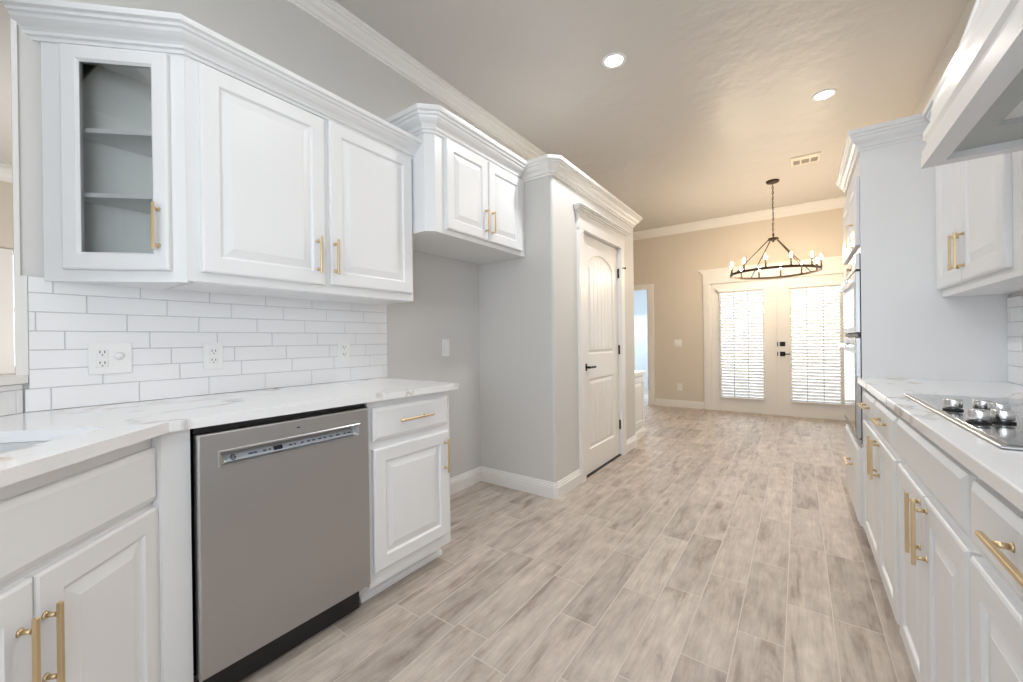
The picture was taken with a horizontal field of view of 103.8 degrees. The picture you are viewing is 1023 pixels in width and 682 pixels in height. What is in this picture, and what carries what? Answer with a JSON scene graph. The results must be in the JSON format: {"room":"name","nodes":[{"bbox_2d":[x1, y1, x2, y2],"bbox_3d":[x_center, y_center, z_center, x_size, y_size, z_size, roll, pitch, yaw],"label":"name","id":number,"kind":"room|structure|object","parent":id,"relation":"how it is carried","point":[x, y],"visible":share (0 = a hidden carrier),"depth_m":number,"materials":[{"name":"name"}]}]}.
{"room":"kitchen","nodes":[
{"label":"kitchen","id":0,"kind":"room"},
{"bbox_2d":[0,181,14,374],"bbox_3d":[-4.829,-0.303,4.700,0.120,2.985,6.420,-1,0,36],"label":"wall","id":1,"kind":"structure","parent":0,"point":[6,192],"depth_m":4.12,"materials":[{"name":"beige paint"}]},
{"bbox_2d":[0,163,11,182],"bbox_3d":[-4.762,-1.718,4.637,0.090,0.155,6.420,-1,0,36],"label":"trim","id":2,"kind":"structure","parent":1,"relation":"attached to","point":[5,170],"depth_m":4.08,"materials":[{"name":"white paint"}]},
{"bbox_2d":[0,248,14,373],"bbox_3d":[-4.801,-0.310,4.683,0.105,1.280,1.475,-1,0,36],"label":"window","id":3,"kind":"structure","parent":1,"relation":"in","point":[7,353],"depth_m":4.10,"materials":[{"name":"white paint"}]},
{"bbox_2d":[17,0,528,477],"bbox_3d":[-0.504,-0.356,3.036,0.120,2.985,4.086,-1,0,36],"label":"wall","id":4,"kind":"structure","parent":0,"point":[445,303],"depth_m":2.39,"materials":[{"name":"grey paint"}]},
{"bbox_2d":[41,42,190,289],"bbox_3d":[-1.395,-0.627,1.422,0.339,0.835,0.310,-1,0,33],"label":"display cabinet","id":5,"kind":"object","parent":4,"relation":"attached to","point":[114,119],"visible":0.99,"depth_m":1.43,"materials":[{"name":"white paint"}]},
{"bbox_2d":[83,128,151,156],"bbox_3d":[-1.416,-0.745,1.524,0.395,0.016,0.202,-1,0,-9],"label":"shelf","id":6,"kind":"object","parent":5,"relation":"attached to","point":[133,143],"depth_m":1.47,"materials":[{"name":"white paint"}]},
{"bbox_2d":[84,192,151,213],"bbox_3d":[-1.413,-0.517,1.525,0.395,0.016,0.202,-1,0,-9],"label":"shelf","id":7,"kind":"object","parent":5,"relation":"attached to","point":[121,203],"depth_m":1.47,"materials":[{"name":"white paint"}]},
{"bbox_2d":[25,276,387,411],"bbox_3d":[-1.209,0.004,1.936,0.008,0.457,1.456,-1,0,36],"label":"backsplash","id":8,"kind":"structure","parent":4,"relation":"attached to","point":[268,342],"depth_m":1.69,"materials":[{"name":"white tile"}]},
{"bbox_2d":[88,342,131,374],"bbox_3d":[-1.504,0.064,1.506,0.011,0.118,0.118,-1,0,36],"label":"electrical outlet","id":9,"kind":"object","parent":8,"relation":"attached to","point":[103,357],"visible":1,"depth_m":1.50,"materials":[{"name":"white plastic"}]},
{"bbox_2d":[96,349,108,356],"bbox_3d":[-1.517,0.044,1.486,0.004,0.029,0.033,-1,0,36],"label":"receptacle","id":10,"kind":"object","parent":9,"relation":"attached to","point":[99,352],"depth_m":1.49,"materials":[{"name":"grey plastic"}]},
{"bbox_2d":[96,360,108,367],"bbox_3d":[-1.516,0.084,1.486,0.004,0.029,0.033,-1,0,36],"label":"receptacle","id":11,"kind":"object","parent":9,"relation":"attached to","point":[99,363],"depth_m":1.49,"materials":[{"name":"grey plastic"}]},
{"bbox_2d":[203,343,222,369],"bbox_3d":[-1.315,0.066,1.770,0.009,0.115,0.072,-1,0,36],"label":"electrical outlet","id":12,"kind":"object","parent":8,"relation":"attached to","point":[212,352],"visible":1,"depth_m":1.77,"materials":[{"name":"white plastic"}]},
{"bbox_2d":[209,348,217,354],"bbox_3d":[-1.314,0.046,1.769,0.004,0.029,0.033,-1,0,36],"label":"receptacle","id":13,"kind":"object","parent":12,"relation":"attached to","point":[212,351],"depth_m":1.77,"materials":[{"name":"grey plastic"}]},
{"bbox_2d":[209,357,217,363],"bbox_3d":[-1.313,0.086,1.769,0.004,0.029,0.033,-1,0,36],"label":"receptacle","id":14,"kind":"object","parent":12,"relation":"attached to","point":[212,360],"depth_m":1.77,"materials":[{"name":"grey plastic"}]},
{"bbox_2d":[338,341,349,360],"bbox_3d":[-0.951,0.057,2.278,0.009,0.115,0.072,-1,0,36],"label":"electrical outlet","id":15,"kind":"object","parent":8,"relation":"attached to","point":[343,346],"visible":1,"depth_m":2.27,"materials":[{"name":"white plastic"}]},
{"bbox_2d":[341,345,346,349],"bbox_3d":[-0.950,0.037,2.277,0.004,0.029,0.033,-1,0,36],"label":"receptacle","id":16,"kind":"object","parent":15,"relation":"attached to","point":[343,347],"depth_m":2.27,"materials":[{"name":"grey plastic"}]},
{"bbox_2d":[166,56,412,304],"bbox_3d":[-0.980,-0.634,1.952,0.367,0.834,1.047,-1,0,36],"label":"upper cabinet","id":17,"kind":"object","parent":4,"relation":"attached to","point":[284,200],"visible":0.98,"depth_m":1.73,"materials":[{"name":"white paint"}]},
{"bbox_2d":[0,0,421,159],"bbox_3d":[-1.072,-1.078,1.822,0.425,0.088,1.535,-1,0,36],"label":"crown molding","id":18,"kind":"structure","parent":17,"relation":"attached to","point":[48,21],"depth_m":1.43,"materials":[{"name":"white paint"}]},
{"bbox_2d":[287,0,545,159],"bbox_3d":[-0.437,-1.801,2.973,0.090,0.095,4.086,-1,0,36],"label":"trim","id":19,"kind":"structure","parent":4,"relation":"attached to","point":[331,14],"depth_m":2.62,"materials":[{"name":"white paint"}]},
{"bbox_2d":[441,339,449,356],"bbox_3d":[-0.484,0.051,2.945,0.010,0.125,0.080,-1,0,36],"label":"electrical outlet","id":20,"kind":"object","parent":4,"relation":"attached to","point":[444,342],"visible":1,"depth_m":2.94,"materials":[{"name":"white plastic"}]},
{"bbox_2d":[385,103,526,264],"bbox_3d":[-0.356,-0.954,2.688,0.535,0.669,1.025,-1,0,36],"label":"upper cabinet","id":21,"kind":"object","parent":4,"relation":"attached to","point":[468,205],"visible":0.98,"depth_m":2.45,"materials":[{"name":"white paint"}]},
{"bbox_2d":[450,466,580,498],"bbox_3d":[-0.187,1.076,2.984,1.517,0.115,0.573,-1,0,-19],"label":"baseboard","id":22,"kind":"structure","parent":4,"relation":"attached to","point":[539,487],"depth_m":3.04,"materials":[{"name":"white paint"}]},
{"bbox_2d":[0,0,968,231],"bbox_3d":[-0.462,-1.901,4.494,7.850,0.100,11.600,-1,0,36],"label":"ceiling","id":23,"kind":"structure","parent":0,"point":[710,102],"depth_m":2.85,"materials":[{"name":"grey paint"}]},
{"bbox_2d":[602,52,626,68],"bbox_3d":[0.681,-1.860,2.663,0.160,0.006,0.160,-1,0,36],"label":"recessed light","id":24,"kind":"object","parent":23,"relation":"in","point":[613,60],"visible":1,"depth_m":2.66,"materials":[{"name":"white plastic"}]},
{"bbox_2d":[730,179,822,279],"bbox_3d":[3.103,-1.347,4.756,0.921,1.101,0.921,-1,0,36],"label":"chandelier","id":25,"kind":"object","parent":23,"relation":"hanging from","point":[772,181],"visible":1,"depth_m":4.73,"materials":[{"name":"brown metal"}]},
{"bbox_2d":[791,152,820,166],"bbox_3d":[3.064,-1.890,4.182,0.250,0.011,0.240,-1,0,36],"label":"ceiling vent","id":26,"kind":"object","parent":23,"relation":"in","point":[814,157],"visible":1,"depth_m":4.17,"materials":[{"name":"beige metal"}]},
{"bbox_2d":[811,88,836,100],"bbox_3d":[2.392,-1.882,3.070,0.160,0.006,0.160,-1,0,36],"label":"recessed light","id":27,"kind":"object","parent":23,"relation":"in","point":[824,94],"visible":1,"depth_m":3.06,"materials":[{"name":"white plastic"}]},
{"bbox_2d":[478,175,561,482],"bbox_3d":[0.048,-0.038,3.102,0.695,2.335,0.100,-1,0,36],"label":"wall","id":28,"kind":"structure","parent":0,"point":[520,330],"depth_m":2.99,"materials":[{"name":"grey paint"}]},
{"bbox_2d":[193,389,915,681],"bbox_3d":[-0.422,1.174,4.498,7.850,0.080,11.600,-1,0,36],"label":"floor","id":29,"kind":"structure","parent":0,"point":[723,546],"depth_m":1.87,"materials":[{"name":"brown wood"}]},
{"bbox_2d":[0,429,192,681],"bbox_3d":[-1.192,0.707,0.810,0.575,0.884,0.787,-1,0,-9],"label":"base cabinet","id":30,"kind":"object","parent":29,"relation":"on","point":[96,552],"visible":0.96,"depth_m":0.97,"materials":[{"name":"white paint"}]},
{"bbox_2d":[0,378,458,487],"bbox_3d":[-0.969,0.246,1.300,1.134,0.030,2.113,-1,0,36],"label":"countertop","id":31,"kind":"structure","parent":30,"relation":"on","point":[74,435],"depth_m":1.26,"materials":[{"name":"stone"}]},
{"bbox_2d":[0,441,48,453],"bbox_3d":[-1.246,0.383,0.763,0.439,0.233,0.632,-1,0,-9],"label":"sink","id":32,"kind":"object","parent":31,"relation":"in","point":[4,447],"visible":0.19,"depth_m":1.05,"materials":[{"name":"grey"}]},
{"bbox_2d":[190,403,369,681],"bbox_3d":[-1.003,0.706,1.613,0.587,0.880,0.593,-1,0,36],"label":"dishwasher","id":33,"kind":"object","parent":29,"relation":"on","point":[280,522],"visible":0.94,"depth_m":1.38,"materials":[{"name":"silver metal"}]},
{"bbox_2d":[359,391,450,603],"bbox_3d":[-0.689,0.699,2.064,0.651,0.884,0.489,-1,0,36],"label":"base cabinet","id":34,"kind":"object","parent":29,"relation":"on","point":[409,441],"visible":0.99,"depth_m":1.86,"materials":[{"name":"white paint"}]},
{"bbox_2d":[635,370,645,439],"bbox_3d":[1.218,0.733,4.652,0.525,0.760,0.525,-1,0,36],"label":"base cabinet","id":35,"kind":"object","parent":29,"relation":"on","point":[640,431],"visible":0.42,"depth_m":4.55,"materials":[{"name":"white paint"}]},
{"bbox_2d":[857,391,902,624],"bbox_3d":[1.804,0.667,1.632,0.541,0.884,0.893,-1,0,36],"label":"base cabinet","id":36,"kind":"object","parent":29,"relation":"on","point":[881,458],"visible":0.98,"depth_m":1.64,"materials":[{"name":"white paint"}]},
{"bbox_2d":[836,113,1008,531],"bbox_3d":[2.276,-0.008,2.312,0.563,2.220,0.870,-1,0,36],"label":"tall cabinet","id":37,"kind":"object","parent":29,"relation":"on","point":[909,330],"visible":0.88,"depth_m":2.04,"materials":[{"name":"white paint"}]},
{"bbox_2d":[836,252,862,444],"bbox_3d":[2.246,0.033,2.334,0.512,1.040,0.726,-1,0,36],"label":"wall oven","id":38,"kind":"object","parent":37,"relation":"in","point":[850,287],"visible":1,"depth_m":2.27,"materials":[{"name":"silver metal"}]},
{"bbox_2d":[897,418,980,681],"bbox_3d":[1.330,0.675,0.969,0.541,0.884,0.735,-1,0,36],"label":"base cabinet","id":39,"kind":"object","parent":29,"relation":"on","point":[936,544],"visible":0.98,"depth_m":1.02,"materials":[{"name":"white paint"}]},
{"bbox_2d":[970,479,1022,681],"bbox_3d":[0.952,0.680,0.442,0.541,0.884,0.560,-1,0,36],"label":"base cabinet","id":40,"kind":"object","parent":29,"relation":"on","point":[996,577],"visible":0.99,"depth_m":0.69,"materials":[{"name":"white paint"}]},
{"bbox_3d":[0.539,0.686,-0.161,0.510,0.884,0.900,-1,0,36],"label":"base cabinet","id":41,"kind":"object","parent":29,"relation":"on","visible":0},
{"bbox_2d":[857,377,1022,511],"bbox_3d":[1.158,0.220,0.722,0.532,0.030,3.119,-1,0,36],"label":"countertop","id":42,"kind":"structure","parent":41,"relation":"on","point":[1000,469],"depth_m":0.98,"materials":[{"name":"stone"}]},
{"bbox_2d":[903,393,1022,450],"bbox_3d":[1.360,0.182,1.008,0.408,0.040,0.876,-1,0,36],"label":"cooktop","id":43,"kind":"object","parent":42,"relation":"in","point":[999,421],"visible":1,"depth_m":0.97,"materials":[{"name":"silver metal"}]},
{"bbox_2d":[559,180,635,478],"bbox_3d":[0.791,-0.048,3.628,0.100,2.335,1.620,-1,0,36],"label":"wall","id":44,"kind":"structure","parent":0,"point":[568,195],"depth_m":3.10,"materials":[{"name":"grey paint"}]},
{"bbox_2d":[573,201,630,483],"bbox_3d":[0.806,0.021,3.591,0.166,2.197,1.136,-1,0,36],"label":"trim","id":45,"kind":"structure","parent":44,"relation":"attached to","point":[590,222],"depth_m":3.33,"materials":[{"name":"white paint"}]},
{"bbox_2d":[587,454,620,477],"bbox_3d":[0.793,1.116,3.613,0.098,0.008,0.833,-1,0,36],"label":"threshold","id":46,"kind":"object","parent":44,"relation":"attached to","point":[618,455],"depth_m":3.58,"materials":[{"name":"black metal"}]},
{"bbox_2d":[584,234,625,474],"bbox_3d":[0.838,0.107,3.609,0.108,2.000,0.882,-1,0,36],"label":"door","id":47,"kind":"structure","parent":44,"relation":"in","point":[601,273],"depth_m":3.59,"materials":[{"name":"white paint"}]},
{"bbox_2d":[627,435,637,451],"bbox_3d":[1.224,1.056,4.139,0.046,0.115,0.336,-1,0,36],"label":"baseboard","id":48,"kind":"structure","parent":44,"relation":"attached to","point":[632,442],"depth_m":4.13,"materials":[{"name":"white paint"}]},
{"bbox_2d":[634,290,647,388],"bbox_3d":[2.630,-0.403,8.138,2.000,2.985,2.100,-1,0,36],"label":"wall","id":49,"kind":"structure","parent":0,"point":[640,297],"depth_m":9.09,"materials":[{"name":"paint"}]},
{"bbox_2d":[633,208,843,408],"bbox_3d":[3.054,-0.406,6.469,4.435,2.985,0.120,-1,0,36],"label":"wall","id":50,"kind":"structure","parent":0,"point":[672,263],"depth_m":6.47,"materials":[{"name":"beige paint"}]},
{"bbox_2d":[634,284,654,404],"bbox_3d":[2.041,0.063,7.186,1.045,2.070,0.142,-1,0,36],"label":"trim","id":51,"kind":"structure","parent":50,"relation":"attached to","point":[650,287],"depth_m":6.86,"materials":[{"name":"white paint"}]},
{"bbox_2d":[674,339,681,345],"bbox_3d":[2.745,0.033,6.614,0.115,0.115,0.010,-1,0,36],"label":"light switch","id":52,"kind":"object","parent":50,"relation":"attached to","point":[676,342],"visible":1,"depth_m":6.61,"materials":[{"name":"white plastic"}]},
{"bbox_2d":[655,398,703,408],"bbox_3d":[2.760,1.032,6.611,0.765,0.115,0.016,-1,0,36],"label":"baseboard","id":53,"kind":"structure","parent":50,"relation":"attached to","point":[660,402],"depth_m":6.60,"materials":[{"name":"white paint"}]},
{"bbox_2d":[633,196,845,240],"bbox_3d":[2.962,-1.835,6.390,4.165,0.125,0.090,-1,0,36],"label":"trim","id":54,"kind":"structure","parent":50,"relation":"attached to","point":[839,202],"depth_m":5.99,"materials":[{"name":"white paint"}]},
{"bbox_2d":[711,279,777,413],"bbox_3d":[3.525,0.085,6.097,0.868,1.963,0.052,-1,0,36],"label":"door","id":55,"kind":"structure","parent":50,"relation":"in","point":[769,404],"depth_m":5.95,"materials":[{"name":"white paint"}]},
{"bbox_2d":[715,286,763,399],"bbox_3d":[3.461,0.028,6.076,0.645,1.698,0.049,-1,0,36],"label":"window blind","id":56,"kind":"object","parent":55,"relation":"attached to","point":[746,358],"visible":1,"depth_m":6.06,"materials":[{"name":"white plastic"}]},
{"bbox_2d":[698,256,846,420],"bbox_3d":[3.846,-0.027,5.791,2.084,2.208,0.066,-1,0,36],"label":"trim","id":57,"kind":"structure","parent":50,"relation":"attached to","point":[831,265],"depth_m":6.14,"materials":[{"name":"white paint"}]},
{"bbox_2d":[776,274,847,418],"bbox_3d":[4.216,0.077,5.568,0.889,1.963,0.106,-1,0,36],"label":"door","id":58,"kind":"structure","parent":50,"relation":"in","point":[785,406],"depth_m":5.75,"materials":[{"name":"white paint"}]},
{"bbox_2d":[785,281,841,405],"bbox_3d":[4.186,0.027,5.556,0.630,1.683,0.049,-1,0,36],"label":"window blind","id":59,"kind":"object","parent":58,"relation":"attached to","point":[795,390],"visible":0.97,"depth_m":5.54,"materials":[{"name":"white plastic"}]},
{"bbox_2d":[911,0,1022,384],"bbox_3d":[2.074,-0.386,1.450,0.120,2.985,9.180,-1,0,36],"label":"wall","id":60,"kind":"structure","parent":0,"point":[952,46],"depth_m":2.57,"materials":[{"name":"grey paint"}]},
{"bbox_2d":[921,0,1022,168],"bbox_3d":[1.302,-1.198,0.867,0.439,1.221,0.930,-1,0,36],"label":"range hood","id":61,"kind":"object","parent":60,"relation":"attached to","point":[977,111],"visible":1,"depth_m":1.05,"materials":[{"name":"white paint"}]},
{"bbox_2d":[922,51,1022,296],"bbox_3d":[1.900,-0.660,1.560,0.284,0.900,0.876,-1,0,36],"label":"upper cabinet","id":62,"kind":"object","parent":60,"relation":"attached to","point":[979,202],"visible":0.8,"depth_m":1.52,"materials":[{"name":"white paint"}]},
{"bbox_2d":[1007,295,1022,384],"bbox_3d":[1.336,-0.190,0.528,0.008,0.785,3.218,-1,0,36],"label":"backsplash","id":63,"kind":"structure","parent":60,"relation":"attached to","point":[1014,304],"depth_m":1.77,"materials":[{"name":"white tile"}]},
{"bbox_3d":[-1.631,-0.338,0.803,0.891,2.985,0.856,-1,0,36],"label":"wall","id":64,"kind":"structure","parent":0,"visible":0},
{"bbox_2d":[0,384,22,415],"bbox_3d":[-1.552,0.191,0.844,0.008,0.096,1.000,-1,0,-9],"label":"backsplash","id":65,"kind":"structure","parent":64,"relation":"attached to","point":[11,397],"depth_m":1.30,"materials":[{"name":"white tile"}]},
{"bbox_2d":[0,16,28,385],"bbox_3d":[-1.631,-0.562,0.866,0.160,1.407,1.119,-1,0,-9],"label":"window frame","id":66,"kind":"structure","parent":64,"relation":"in","point":[21,375],"depth_m":1.33,"materials":[{"name":"white paint"}]},
{"bbox_3d":[0.501,-1.255,3.762,0.685,0.085,1.700,-1,0,36],"label":"wall","id":67,"kind":"structure","parent":0,"visible":0},
{"bbox_2d":[520,154,642,227],"bbox_3d":[0.536,-1.247,3.736,0.773,0.115,1.876,-1,0,36],"label":"trim","id":68,"kind":"structure","parent":67,"relation":"attached to","point":[557,166],"depth_m":3.10,"materials":[{"name":"white paint"}]},
{"label":"outside","id":69,"kind":"structure","parent":0,"visible":0},
{"bbox_2d":[722,378,839,401],"bbox_3d":[6.167,1.128,8.585,8.000,0.070,6.880,-1,0,36],"label":"floor","id":70,"kind":"structure","parent":69,"point":[733,378],"depth_m":9.17,"materials":[{"name":"white"}]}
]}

